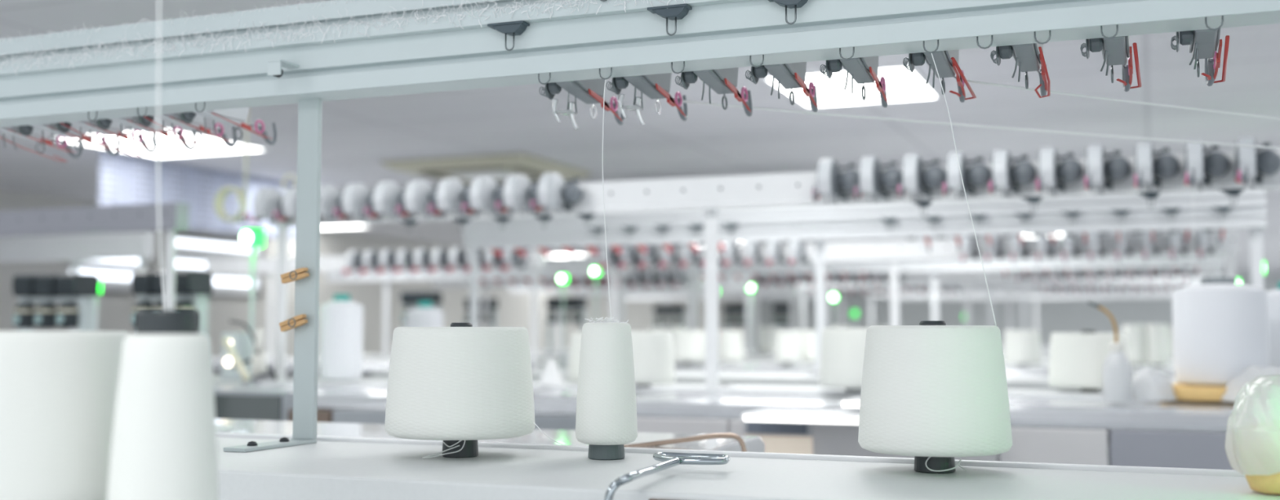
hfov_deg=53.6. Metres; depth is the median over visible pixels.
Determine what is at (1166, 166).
yarn tensioner
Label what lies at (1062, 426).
table
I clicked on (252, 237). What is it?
lamp
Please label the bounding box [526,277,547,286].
yarn tensioner
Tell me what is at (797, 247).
yarn tensioner
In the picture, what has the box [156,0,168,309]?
strand
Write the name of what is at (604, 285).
yarn tensioner
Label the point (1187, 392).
pad
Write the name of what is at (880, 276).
yarn tensioner
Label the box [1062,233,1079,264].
yarn tensioner
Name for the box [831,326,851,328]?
cone
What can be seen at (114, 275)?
window
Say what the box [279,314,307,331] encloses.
peg
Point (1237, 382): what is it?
plastic bag
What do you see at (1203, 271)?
stand
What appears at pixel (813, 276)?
yarn tensioner
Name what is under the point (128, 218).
stand
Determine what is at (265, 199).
yarn tensioner
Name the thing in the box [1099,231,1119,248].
yarn tensioner
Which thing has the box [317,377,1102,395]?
countertop
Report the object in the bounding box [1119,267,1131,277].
yarn tensioner
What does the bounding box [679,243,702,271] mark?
yarn tensioner
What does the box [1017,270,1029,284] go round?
yarn tensioner
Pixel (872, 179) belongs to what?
yarn tensioner
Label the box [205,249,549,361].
stand
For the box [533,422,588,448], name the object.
strand
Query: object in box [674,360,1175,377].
machine
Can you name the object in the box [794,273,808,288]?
yarn tensioner
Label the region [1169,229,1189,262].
yarn tensioner
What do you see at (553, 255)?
diffuser
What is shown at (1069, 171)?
yarn tensioner
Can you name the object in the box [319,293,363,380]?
thread spool
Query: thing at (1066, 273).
yarn tensioner
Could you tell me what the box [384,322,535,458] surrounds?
cone
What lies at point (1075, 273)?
yarn tensioner
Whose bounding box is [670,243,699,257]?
yarn tensioner
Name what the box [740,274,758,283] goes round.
yarn tensioner
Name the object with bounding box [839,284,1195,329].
stand
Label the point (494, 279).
yarn tensioner
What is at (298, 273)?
peg
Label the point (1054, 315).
wall
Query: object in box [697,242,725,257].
yarn tensioner
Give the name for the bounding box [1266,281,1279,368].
package
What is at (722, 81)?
yarn tensioner
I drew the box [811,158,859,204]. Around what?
yarn tensioner
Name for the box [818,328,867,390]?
cone
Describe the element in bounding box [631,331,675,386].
cone
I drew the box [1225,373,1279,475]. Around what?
thread spool
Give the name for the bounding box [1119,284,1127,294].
yarn tensioner
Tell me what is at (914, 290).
yarn tensioner
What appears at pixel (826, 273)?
yarn tensioner
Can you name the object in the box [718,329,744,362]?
cone
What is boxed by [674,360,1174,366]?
countertop
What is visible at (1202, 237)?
yarn tensioner
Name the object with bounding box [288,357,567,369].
countertop
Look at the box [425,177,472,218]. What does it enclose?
yarn tensioner
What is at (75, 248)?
stand
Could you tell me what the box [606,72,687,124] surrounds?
yarn tensioner
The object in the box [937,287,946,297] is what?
yarn tensioner
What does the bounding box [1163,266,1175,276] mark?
yarn tensioner
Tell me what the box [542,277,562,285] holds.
yarn tensioner
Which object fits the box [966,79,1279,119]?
strand
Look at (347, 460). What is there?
table
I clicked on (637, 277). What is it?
yarn tensioner
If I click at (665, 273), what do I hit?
yarn tensioner
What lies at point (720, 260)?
yarn tensioner
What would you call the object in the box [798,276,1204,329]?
stand
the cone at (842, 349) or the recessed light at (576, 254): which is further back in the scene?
the recessed light at (576, 254)
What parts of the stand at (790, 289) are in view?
post, rail, post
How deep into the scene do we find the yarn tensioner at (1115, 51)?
1.65 m
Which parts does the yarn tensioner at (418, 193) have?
lever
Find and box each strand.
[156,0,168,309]
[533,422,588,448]
[602,79,611,321]
[682,99,1279,149]
[931,53,996,325]
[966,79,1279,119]
[1184,194,1193,287]
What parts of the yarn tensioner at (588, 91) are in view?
tension knob, lever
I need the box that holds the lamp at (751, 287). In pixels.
[747,283,753,353]
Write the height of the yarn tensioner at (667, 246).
0.173 m
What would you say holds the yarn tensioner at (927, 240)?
attached to the stand at (1211, 210)
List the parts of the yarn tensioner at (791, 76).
tension knob, lever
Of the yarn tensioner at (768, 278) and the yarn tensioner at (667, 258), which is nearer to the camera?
the yarn tensioner at (667, 258)
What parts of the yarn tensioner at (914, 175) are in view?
tension knob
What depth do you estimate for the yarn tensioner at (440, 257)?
7.46 m
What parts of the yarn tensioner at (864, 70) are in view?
tension knob, lever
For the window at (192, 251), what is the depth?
11.63 m
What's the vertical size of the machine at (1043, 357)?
1.431 m
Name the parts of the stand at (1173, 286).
post, post, rail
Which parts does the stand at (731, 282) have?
post, rail, rail, post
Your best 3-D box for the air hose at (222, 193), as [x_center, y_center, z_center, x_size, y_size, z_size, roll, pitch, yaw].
[-1.587,-0.422,4.943,0.145,0.625,0.061,-1,-4,22]
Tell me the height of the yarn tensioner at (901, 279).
0.173 m
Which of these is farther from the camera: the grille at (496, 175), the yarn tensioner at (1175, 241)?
the grille at (496, 175)
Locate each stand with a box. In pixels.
[0,0,1279,452]
[0,202,189,309]
[0,231,154,331]
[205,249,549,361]
[269,149,1279,387]
[325,256,630,355]
[431,271,702,329]
[462,190,1266,376]
[509,274,751,351]
[575,284,798,329]
[607,231,1237,325]
[626,284,831,328]
[684,253,1223,329]
[753,266,1212,353]
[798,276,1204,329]
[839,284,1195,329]
[867,289,1173,329]
[898,293,1172,329]
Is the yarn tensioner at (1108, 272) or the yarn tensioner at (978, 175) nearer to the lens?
the yarn tensioner at (978, 175)
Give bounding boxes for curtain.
[97,149,296,240]
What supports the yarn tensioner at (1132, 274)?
attached to the stand at (1203, 271)
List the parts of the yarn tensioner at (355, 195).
lever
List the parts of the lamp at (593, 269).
bulb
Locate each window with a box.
[68,257,148,295]
[175,232,262,299]
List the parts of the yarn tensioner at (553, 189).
lever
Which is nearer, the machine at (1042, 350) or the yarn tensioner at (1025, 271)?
the yarn tensioner at (1025, 271)
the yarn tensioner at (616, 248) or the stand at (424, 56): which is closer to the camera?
the stand at (424, 56)
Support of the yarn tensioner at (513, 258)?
attached to the stand at (535, 260)
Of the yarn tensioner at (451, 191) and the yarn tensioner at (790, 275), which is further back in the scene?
the yarn tensioner at (790, 275)
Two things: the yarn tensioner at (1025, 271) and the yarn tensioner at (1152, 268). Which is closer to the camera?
the yarn tensioner at (1152, 268)
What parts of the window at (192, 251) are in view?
pane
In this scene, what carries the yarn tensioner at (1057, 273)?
attached to the stand at (1203, 271)
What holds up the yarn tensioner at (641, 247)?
attached to the stand at (1211, 210)
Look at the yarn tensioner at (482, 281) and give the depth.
9.16 m
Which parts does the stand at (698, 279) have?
post, rail, post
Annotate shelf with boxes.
[840,396,860,407]
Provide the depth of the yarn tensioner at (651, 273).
9.96 m
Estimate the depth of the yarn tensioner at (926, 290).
12.00 m
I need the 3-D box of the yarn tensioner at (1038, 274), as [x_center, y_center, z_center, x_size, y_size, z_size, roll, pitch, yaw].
[2.812,0.162,8.863,0.084,0.173,0.221,-1,-4,22]
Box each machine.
[211,357,567,386]
[213,375,241,387]
[318,353,568,369]
[371,368,1179,390]
[529,348,760,355]
[537,351,569,355]
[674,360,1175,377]
[699,356,1173,365]
[744,353,1173,359]
[1002,349,1049,351]
[1041,351,1173,355]
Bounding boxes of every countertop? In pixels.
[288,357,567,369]
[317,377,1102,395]
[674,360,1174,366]
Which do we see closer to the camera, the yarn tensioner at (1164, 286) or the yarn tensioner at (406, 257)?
the yarn tensioner at (406, 257)
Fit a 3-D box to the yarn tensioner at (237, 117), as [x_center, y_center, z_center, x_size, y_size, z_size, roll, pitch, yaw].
[-0.719,-0.266,2.233,0.075,0.135,0.231,-3,-5,40]
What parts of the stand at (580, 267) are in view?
post, rail, rail, post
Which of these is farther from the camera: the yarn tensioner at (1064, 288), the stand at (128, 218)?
the yarn tensioner at (1064, 288)
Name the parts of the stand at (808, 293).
post, rail, rail, post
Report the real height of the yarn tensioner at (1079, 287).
0.173 m
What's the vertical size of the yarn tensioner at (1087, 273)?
0.173 m
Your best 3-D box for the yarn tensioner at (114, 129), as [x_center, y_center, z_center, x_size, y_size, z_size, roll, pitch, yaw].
[-1.000,-0.255,2.357,0.085,0.142,0.220,-1,-4,22]
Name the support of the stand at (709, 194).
on the table at (1062, 426)
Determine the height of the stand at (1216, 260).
0.683 m
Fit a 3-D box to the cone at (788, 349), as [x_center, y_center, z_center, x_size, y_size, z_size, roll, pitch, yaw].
[0.787,0.517,6.727,0.142,0.180,0.142,-1,-4,22]
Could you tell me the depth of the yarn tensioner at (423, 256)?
7.50 m
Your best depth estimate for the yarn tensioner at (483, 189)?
4.01 m
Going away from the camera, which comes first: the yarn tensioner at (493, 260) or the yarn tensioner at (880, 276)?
the yarn tensioner at (493, 260)
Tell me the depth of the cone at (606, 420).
1.72 m
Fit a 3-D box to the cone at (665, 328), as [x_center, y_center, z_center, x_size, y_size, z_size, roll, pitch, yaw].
[0.266,0.719,10.113,0.181,0.210,0.181,-1,-4,22]
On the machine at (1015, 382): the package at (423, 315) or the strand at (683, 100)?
the package at (423, 315)
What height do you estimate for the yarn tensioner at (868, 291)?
0.173 m
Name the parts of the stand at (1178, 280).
post, post, rail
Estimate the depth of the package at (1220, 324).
3.20 m
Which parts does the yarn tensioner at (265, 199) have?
lever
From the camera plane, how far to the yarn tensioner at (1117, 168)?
3.33 m
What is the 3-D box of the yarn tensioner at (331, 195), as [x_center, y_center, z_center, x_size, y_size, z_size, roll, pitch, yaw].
[-1.038,-0.156,4.228,0.112,0.135,0.220,-1,-4,22]
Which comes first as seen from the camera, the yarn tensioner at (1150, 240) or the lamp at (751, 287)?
the yarn tensioner at (1150, 240)
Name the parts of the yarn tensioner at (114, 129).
tension knob, lever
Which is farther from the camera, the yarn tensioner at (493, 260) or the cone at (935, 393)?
the yarn tensioner at (493, 260)
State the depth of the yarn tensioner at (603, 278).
8.78 m
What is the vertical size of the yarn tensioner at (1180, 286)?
0.173 m
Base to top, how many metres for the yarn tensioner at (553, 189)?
0.135 m
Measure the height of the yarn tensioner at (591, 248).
0.173 m
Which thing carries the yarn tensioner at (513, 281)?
attached to the stand at (580, 267)
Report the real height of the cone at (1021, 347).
0.180 m
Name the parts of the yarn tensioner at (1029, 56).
tension knob, lever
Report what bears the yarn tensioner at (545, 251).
attached to the stand at (1211, 210)
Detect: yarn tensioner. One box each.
[0,125,82,161]
[12,122,120,155]
[49,119,156,156]
[90,115,196,150]
[132,112,236,151]
[173,106,276,144]
[238,187,289,226]
[267,186,297,223]
[320,184,346,223]
[328,182,377,222]
[338,250,363,277]
[355,249,380,277]
[360,181,409,221]
[373,248,399,276]
[390,248,416,276]
[391,179,440,220]
[408,248,432,276]
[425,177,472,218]
[425,248,451,275]
[443,247,469,275]
[458,176,505,217]
[462,248,487,275]
[466,279,488,286]
[479,248,506,262]
[480,249,504,275]
[481,278,502,286]
[493,174,539,216]
[495,248,528,262]
[496,278,517,286]
[498,248,524,275]
[511,278,530,285]
[519,247,551,261]
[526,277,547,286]
[528,172,583,214]
[538,78,624,128]
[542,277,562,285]
[543,246,575,260]
[546,277,562,291]
[557,277,577,285]
[560,278,576,290]
[568,245,599,259]
[573,276,593,285]
[573,277,590,290]
[586,276,604,290]
[588,276,608,284]
[593,245,624,259]
[596,245,622,272]
[600,277,617,290]
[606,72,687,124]
[617,244,641,272]
[617,270,632,288]
[618,244,648,258]
[628,268,647,289]
[637,244,662,271]
[643,268,661,289]
[644,244,674,258]
[657,243,684,271]
[657,268,675,289]
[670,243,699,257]
[671,267,688,289]
[675,66,752,116]
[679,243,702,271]
[693,275,705,280]
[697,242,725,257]
[700,242,725,271]
[718,275,724,283]
[721,241,746,270]
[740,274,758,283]
[743,241,768,270]
[745,62,817,111]
[747,274,763,288]
[758,273,775,282]
[763,273,778,288]
[765,240,790,269]
[776,273,793,282]
[778,273,793,288]
[787,240,812,269]
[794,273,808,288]
[794,273,811,282]
[809,273,815,288]
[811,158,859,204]
[812,272,829,281]
[819,55,887,107]
[826,272,839,287]
[831,272,847,281]
[836,288,847,297]
[842,272,856,287]
[848,272,865,281]
[848,288,859,297]
[853,155,902,203]
[857,271,871,287]
[861,288,871,297]
[875,271,888,287]
[886,287,890,297]
[897,153,946,200]
[897,271,904,281]
[898,287,909,297]
[902,48,976,102]
[906,236,930,252]
[911,287,920,297]
[924,287,931,297]
[937,235,960,252]
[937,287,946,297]
[942,151,991,199]
[950,286,959,296]
[960,235,979,266]
[968,235,991,251]
[986,235,1004,265]
[989,149,1036,197]
[990,43,1050,97]
[992,270,1006,279]
[1000,234,1022,250]
[1011,234,1031,265]
[1013,269,1026,279]
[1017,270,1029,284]
[1032,233,1054,249]
[1033,269,1047,278]
[1035,146,1083,195]
[1035,269,1047,284]
[1036,233,1057,264]
[1048,285,1057,295]
[1053,268,1065,284]
[1054,268,1067,278]
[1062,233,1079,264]
[1062,285,1071,295]
[1066,232,1087,248]
[1071,268,1083,284]
[1075,268,1088,278]
[1076,284,1084,295]
[1080,35,1142,91]
[1084,144,1131,194]
[1089,231,1108,263]
[1089,268,1101,284]
[1090,284,1099,295]
[1097,267,1110,277]
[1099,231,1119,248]
[1104,284,1113,295]
[1108,267,1119,284]
[1115,231,1133,262]
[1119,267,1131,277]
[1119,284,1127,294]
[1127,267,1137,283]
[1133,231,1154,247]
[1133,284,1142,294]
[1134,142,1180,192]
[1141,266,1153,276]
[1142,230,1161,262]
[1143,284,1153,291]
[1146,268,1156,283]
[1147,284,1155,294]
[1162,284,1170,294]
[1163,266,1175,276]
[1164,267,1176,283]
[1168,229,1188,246]
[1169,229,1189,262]
[1170,27,1229,85]
[1177,284,1182,288]
[1184,138,1231,190]
[1184,266,1195,282]
[1185,266,1198,276]
[1197,229,1213,261]
[1204,228,1224,245]
[1234,136,1279,188]
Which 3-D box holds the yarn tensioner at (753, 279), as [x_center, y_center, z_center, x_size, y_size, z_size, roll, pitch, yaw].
[0.883,0.212,9.640,0.084,0.173,0.221,-1,-4,22]
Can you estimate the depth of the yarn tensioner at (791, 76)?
1.82 m
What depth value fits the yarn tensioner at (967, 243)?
6.31 m
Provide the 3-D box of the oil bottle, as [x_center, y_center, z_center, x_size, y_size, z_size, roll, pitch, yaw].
[1.192,0.256,3.204,0.068,0.255,0.095,3,-5,-41]
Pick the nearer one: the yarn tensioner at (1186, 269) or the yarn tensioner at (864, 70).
the yarn tensioner at (864, 70)
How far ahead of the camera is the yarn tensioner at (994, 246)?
6.26 m
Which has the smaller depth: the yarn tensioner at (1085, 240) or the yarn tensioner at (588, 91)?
the yarn tensioner at (588, 91)
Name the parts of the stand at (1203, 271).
post, post, rail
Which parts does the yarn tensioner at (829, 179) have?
tension knob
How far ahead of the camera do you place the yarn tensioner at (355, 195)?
4.18 m
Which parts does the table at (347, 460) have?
oval plate, stem, wire bracket, handle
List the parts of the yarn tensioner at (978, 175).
tension knob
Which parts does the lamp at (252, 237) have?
bulb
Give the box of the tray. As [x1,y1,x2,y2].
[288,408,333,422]
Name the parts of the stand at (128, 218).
rail, post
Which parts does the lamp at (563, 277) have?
bulb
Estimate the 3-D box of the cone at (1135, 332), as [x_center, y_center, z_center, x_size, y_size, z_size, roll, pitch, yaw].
[2.427,0.470,6.228,0.112,0.210,0.112,-1,-4,22]
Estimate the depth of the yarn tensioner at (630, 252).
7.00 m
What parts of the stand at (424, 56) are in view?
foot plate, post, rail, rail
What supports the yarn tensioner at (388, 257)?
attached to the stand at (535, 260)
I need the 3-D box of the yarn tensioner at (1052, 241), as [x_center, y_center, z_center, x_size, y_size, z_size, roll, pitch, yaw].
[1.565,-0.090,4.929,0.084,0.173,0.221,-1,-4,22]
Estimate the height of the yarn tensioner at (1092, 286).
0.173 m
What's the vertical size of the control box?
0.170 m
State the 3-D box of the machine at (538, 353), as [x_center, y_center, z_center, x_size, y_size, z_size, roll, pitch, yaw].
[-0.658,1.546,10.280,2.420,1.431,0.785,-1,-4,22]
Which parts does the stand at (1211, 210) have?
post, foot plate, post, rail, rail, post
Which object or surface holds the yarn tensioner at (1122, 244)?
attached to the stand at (893, 251)
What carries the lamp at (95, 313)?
on the machine
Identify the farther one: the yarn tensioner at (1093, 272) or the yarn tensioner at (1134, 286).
the yarn tensioner at (1134, 286)
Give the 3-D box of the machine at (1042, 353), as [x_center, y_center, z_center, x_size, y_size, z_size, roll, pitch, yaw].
[2.912,1.556,10.439,3.240,1.431,0.785,-1,-4,22]
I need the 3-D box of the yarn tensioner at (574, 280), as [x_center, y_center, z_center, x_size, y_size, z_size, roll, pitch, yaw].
[-0.511,0.164,8.887,0.084,0.173,0.221,-1,-4,22]
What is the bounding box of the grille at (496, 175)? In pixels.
[446,169,531,180]
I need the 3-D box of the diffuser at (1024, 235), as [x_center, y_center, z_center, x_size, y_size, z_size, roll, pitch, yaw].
[4.452,-0.151,13.957,0.584,0.010,0.584,-1,-4,22]
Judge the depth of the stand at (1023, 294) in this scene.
13.16 m
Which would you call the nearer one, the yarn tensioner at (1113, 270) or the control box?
the control box
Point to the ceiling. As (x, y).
(358, 134)
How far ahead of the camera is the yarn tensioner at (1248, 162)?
3.19 m
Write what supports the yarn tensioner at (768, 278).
attached to the stand at (1203, 271)
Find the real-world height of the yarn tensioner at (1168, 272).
0.173 m
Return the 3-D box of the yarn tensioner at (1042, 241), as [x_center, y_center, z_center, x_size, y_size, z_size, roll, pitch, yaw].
[1.985,-0.010,6.182,0.084,0.173,0.221,-1,-4,22]
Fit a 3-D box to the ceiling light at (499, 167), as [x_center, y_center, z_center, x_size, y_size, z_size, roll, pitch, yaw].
[-0.959,-0.499,8.096,0.990,0.064,0.990,-1,-4,22]
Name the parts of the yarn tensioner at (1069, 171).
tension knob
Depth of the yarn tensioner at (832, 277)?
9.40 m
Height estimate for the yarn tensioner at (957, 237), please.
0.173 m
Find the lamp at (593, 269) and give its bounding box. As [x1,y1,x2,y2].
[591,265,600,321]
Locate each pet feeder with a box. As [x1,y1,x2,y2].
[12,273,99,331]
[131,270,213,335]
[400,291,442,326]
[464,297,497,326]
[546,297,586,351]
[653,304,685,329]
[723,303,746,329]
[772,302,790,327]
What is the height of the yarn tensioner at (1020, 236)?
0.173 m
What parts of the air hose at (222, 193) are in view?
drop cord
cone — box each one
[0,331,131,499]
[106,309,218,499]
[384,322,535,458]
[567,332,582,382]
[575,316,637,460]
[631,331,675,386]
[646,327,663,331]
[662,326,683,331]
[670,329,705,363]
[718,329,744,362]
[759,326,777,353]
[774,329,801,364]
[799,329,815,363]
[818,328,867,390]
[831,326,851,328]
[857,320,1013,473]
[1003,329,1042,365]
[1048,329,1132,391]
[1122,324,1146,366]
[1145,324,1169,366]
[1167,325,1173,355]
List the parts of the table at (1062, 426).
panel, panel, panel, panel, panel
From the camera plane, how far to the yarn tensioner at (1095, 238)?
6.08 m
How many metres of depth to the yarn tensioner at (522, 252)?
5.78 m
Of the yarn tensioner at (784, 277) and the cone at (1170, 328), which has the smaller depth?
the cone at (1170, 328)
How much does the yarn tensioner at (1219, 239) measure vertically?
0.173 m
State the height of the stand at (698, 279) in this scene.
0.643 m
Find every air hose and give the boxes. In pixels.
[213,108,248,222]
[280,173,297,190]
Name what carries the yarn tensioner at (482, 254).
attached to the stand at (535, 260)
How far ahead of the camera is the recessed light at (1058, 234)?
13.80 m
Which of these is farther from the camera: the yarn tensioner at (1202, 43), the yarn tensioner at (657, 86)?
the yarn tensioner at (657, 86)
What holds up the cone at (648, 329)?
on the machine at (745, 353)
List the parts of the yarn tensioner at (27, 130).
tension knob, lever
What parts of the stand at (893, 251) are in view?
post, post, rail, post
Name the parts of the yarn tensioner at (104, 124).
tension knob, lever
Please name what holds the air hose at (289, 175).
hanging from the ceiling
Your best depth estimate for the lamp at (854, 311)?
15.40 m
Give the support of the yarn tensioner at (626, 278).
attached to the stand at (698, 279)
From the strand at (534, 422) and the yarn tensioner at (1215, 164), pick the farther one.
the yarn tensioner at (1215, 164)
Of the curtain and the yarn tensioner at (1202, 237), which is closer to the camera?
the yarn tensioner at (1202, 237)
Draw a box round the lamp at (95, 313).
[93,280,101,331]
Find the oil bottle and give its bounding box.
[1087,301,1132,402]
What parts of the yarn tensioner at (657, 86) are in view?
tension knob, lever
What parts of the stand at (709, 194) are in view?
post, post, foot plate, rail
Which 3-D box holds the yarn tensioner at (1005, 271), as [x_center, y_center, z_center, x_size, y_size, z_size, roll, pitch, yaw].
[2.206,0.093,7.792,0.084,0.173,0.221,-1,-4,22]
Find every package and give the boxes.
[405,301,443,326]
[1171,276,1269,386]
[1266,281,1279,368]
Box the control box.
[221,332,248,379]
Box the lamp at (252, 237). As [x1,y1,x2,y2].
[240,226,264,385]
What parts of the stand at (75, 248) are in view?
post, rail, rail, post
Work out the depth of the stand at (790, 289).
12.85 m
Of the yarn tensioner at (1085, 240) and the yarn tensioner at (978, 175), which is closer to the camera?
the yarn tensioner at (978, 175)
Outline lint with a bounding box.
[0,0,684,75]
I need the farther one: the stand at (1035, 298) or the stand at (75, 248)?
the stand at (1035, 298)
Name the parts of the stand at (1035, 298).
rail, post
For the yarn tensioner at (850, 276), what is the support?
attached to the stand at (1203, 271)
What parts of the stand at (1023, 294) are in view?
post, rail, post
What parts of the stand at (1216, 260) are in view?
post, post, rail, post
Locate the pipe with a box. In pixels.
[222,337,250,382]
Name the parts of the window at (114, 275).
pane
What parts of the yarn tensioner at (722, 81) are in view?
tension knob, lever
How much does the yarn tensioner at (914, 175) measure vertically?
0.135 m
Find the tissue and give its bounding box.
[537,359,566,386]
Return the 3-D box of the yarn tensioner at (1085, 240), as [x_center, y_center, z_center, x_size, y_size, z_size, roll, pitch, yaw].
[1.676,-0.093,4.885,0.084,0.173,0.221,-1,-4,22]
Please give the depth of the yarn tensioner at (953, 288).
11.91 m
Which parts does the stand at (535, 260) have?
post, rail, post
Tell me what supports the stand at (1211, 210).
on the machine at (1015, 382)
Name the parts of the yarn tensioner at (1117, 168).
tension knob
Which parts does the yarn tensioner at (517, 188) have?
lever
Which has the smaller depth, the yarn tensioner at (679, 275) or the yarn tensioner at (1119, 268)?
the yarn tensioner at (1119, 268)
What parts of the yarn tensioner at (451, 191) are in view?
lever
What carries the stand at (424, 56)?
on the table at (347, 460)
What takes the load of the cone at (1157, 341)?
on the machine at (754, 366)
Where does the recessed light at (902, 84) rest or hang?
in the ceiling
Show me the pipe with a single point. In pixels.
(241, 368)
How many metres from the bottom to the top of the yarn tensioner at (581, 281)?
0.173 m
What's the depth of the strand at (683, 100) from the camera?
2.12 m
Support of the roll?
on the table at (347, 460)
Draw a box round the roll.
[1245,472,1279,494]
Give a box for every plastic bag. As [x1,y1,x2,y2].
[1131,368,1177,399]
[1220,364,1279,401]
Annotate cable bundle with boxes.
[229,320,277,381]
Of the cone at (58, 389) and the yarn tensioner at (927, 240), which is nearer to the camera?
the cone at (58, 389)
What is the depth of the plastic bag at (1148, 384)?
3.19 m
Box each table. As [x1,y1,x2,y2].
[213,377,1234,469]
[215,418,1279,499]
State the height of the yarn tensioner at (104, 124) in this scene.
0.135 m
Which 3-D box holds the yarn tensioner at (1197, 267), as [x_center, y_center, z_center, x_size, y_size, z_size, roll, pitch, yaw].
[3.207,0.068,7.388,0.084,0.173,0.221,-1,-4,22]
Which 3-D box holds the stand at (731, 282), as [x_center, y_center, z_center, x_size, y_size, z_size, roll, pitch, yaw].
[-0.139,0.579,11.628,2.420,0.683,0.189,-1,-4,22]
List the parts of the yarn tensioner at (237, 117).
tension knob, lever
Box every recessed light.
[48,126,270,157]
[320,223,373,228]
[544,253,595,257]
[696,241,746,245]
[760,63,941,106]
[1022,233,1074,237]
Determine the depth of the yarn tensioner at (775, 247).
6.68 m
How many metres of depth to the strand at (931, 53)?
1.58 m
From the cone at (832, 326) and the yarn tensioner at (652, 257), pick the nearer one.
the yarn tensioner at (652, 257)
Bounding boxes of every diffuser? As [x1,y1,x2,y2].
[544,254,586,257]
[1022,234,1062,237]
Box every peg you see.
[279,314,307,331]
[280,266,309,283]
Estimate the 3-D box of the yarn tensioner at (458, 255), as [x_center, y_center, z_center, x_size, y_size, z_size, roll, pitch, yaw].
[-1.065,0.069,7.412,0.084,0.173,0.221,-1,-4,22]
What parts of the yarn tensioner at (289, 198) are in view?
lever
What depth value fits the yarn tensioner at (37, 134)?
2.42 m
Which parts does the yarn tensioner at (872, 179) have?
tension knob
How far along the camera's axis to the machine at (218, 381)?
4.83 m
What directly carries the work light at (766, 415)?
attached to the table at (1062, 426)
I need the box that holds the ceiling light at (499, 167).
[381,152,591,185]
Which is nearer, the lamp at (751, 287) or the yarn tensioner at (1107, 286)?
the lamp at (751, 287)
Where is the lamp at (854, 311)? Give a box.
[851,308,857,328]
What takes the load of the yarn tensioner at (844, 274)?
attached to the stand at (1216, 260)
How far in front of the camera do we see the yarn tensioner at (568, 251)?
5.69 m
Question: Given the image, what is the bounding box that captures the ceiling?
[0,0,1279,275]
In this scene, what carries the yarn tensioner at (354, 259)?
attached to the stand at (535, 260)
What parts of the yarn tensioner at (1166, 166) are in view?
tension knob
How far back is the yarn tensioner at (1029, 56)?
1.69 m
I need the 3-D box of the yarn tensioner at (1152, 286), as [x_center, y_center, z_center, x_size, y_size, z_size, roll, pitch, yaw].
[4.071,0.245,10.161,0.084,0.173,0.221,-1,-4,22]
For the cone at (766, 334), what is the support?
on the machine at (1043, 357)
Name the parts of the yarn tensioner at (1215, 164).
tension knob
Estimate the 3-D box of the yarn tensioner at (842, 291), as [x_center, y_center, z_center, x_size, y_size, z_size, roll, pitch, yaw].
[1.970,0.384,12.323,0.084,0.173,0.221,-1,-4,22]
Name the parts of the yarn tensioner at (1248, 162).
tension knob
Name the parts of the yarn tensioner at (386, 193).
lever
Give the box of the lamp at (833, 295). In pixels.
[831,293,836,326]
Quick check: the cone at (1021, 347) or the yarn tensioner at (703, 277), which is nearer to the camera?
the cone at (1021, 347)
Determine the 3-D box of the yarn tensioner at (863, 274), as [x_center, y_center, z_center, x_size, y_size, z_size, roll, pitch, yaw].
[1.390,0.115,8.121,0.084,0.173,0.221,-1,-4,22]
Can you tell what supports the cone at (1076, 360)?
on the table at (1062, 426)
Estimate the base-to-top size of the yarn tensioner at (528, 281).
0.173 m
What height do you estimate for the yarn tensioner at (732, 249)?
0.173 m
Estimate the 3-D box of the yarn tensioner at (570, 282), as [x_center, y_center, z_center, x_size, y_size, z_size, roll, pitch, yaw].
[-0.573,0.249,10.227,0.084,0.173,0.221,-1,-4,22]
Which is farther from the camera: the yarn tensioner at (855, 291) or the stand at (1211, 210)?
the yarn tensioner at (855, 291)
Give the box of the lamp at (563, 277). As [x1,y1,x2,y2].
[558,272,568,369]
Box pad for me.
[1172,382,1226,401]
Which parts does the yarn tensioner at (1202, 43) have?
tension knob, lever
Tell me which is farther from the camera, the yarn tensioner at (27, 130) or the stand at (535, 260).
the stand at (535, 260)
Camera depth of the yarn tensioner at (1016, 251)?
6.22 m
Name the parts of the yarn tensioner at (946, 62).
tension knob, lever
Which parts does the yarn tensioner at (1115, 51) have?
tension knob, lever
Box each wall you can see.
[0,189,753,357]
[753,273,1279,346]
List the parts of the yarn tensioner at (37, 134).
lever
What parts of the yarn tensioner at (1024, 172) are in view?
tension knob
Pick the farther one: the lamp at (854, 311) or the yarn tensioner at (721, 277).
the lamp at (854, 311)
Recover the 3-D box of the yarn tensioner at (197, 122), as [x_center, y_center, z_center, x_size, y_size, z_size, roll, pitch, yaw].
[-0.824,-0.259,2.286,0.085,0.142,0.220,-1,-4,22]
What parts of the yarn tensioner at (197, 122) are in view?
tension knob, lever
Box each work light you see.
[740,408,859,424]

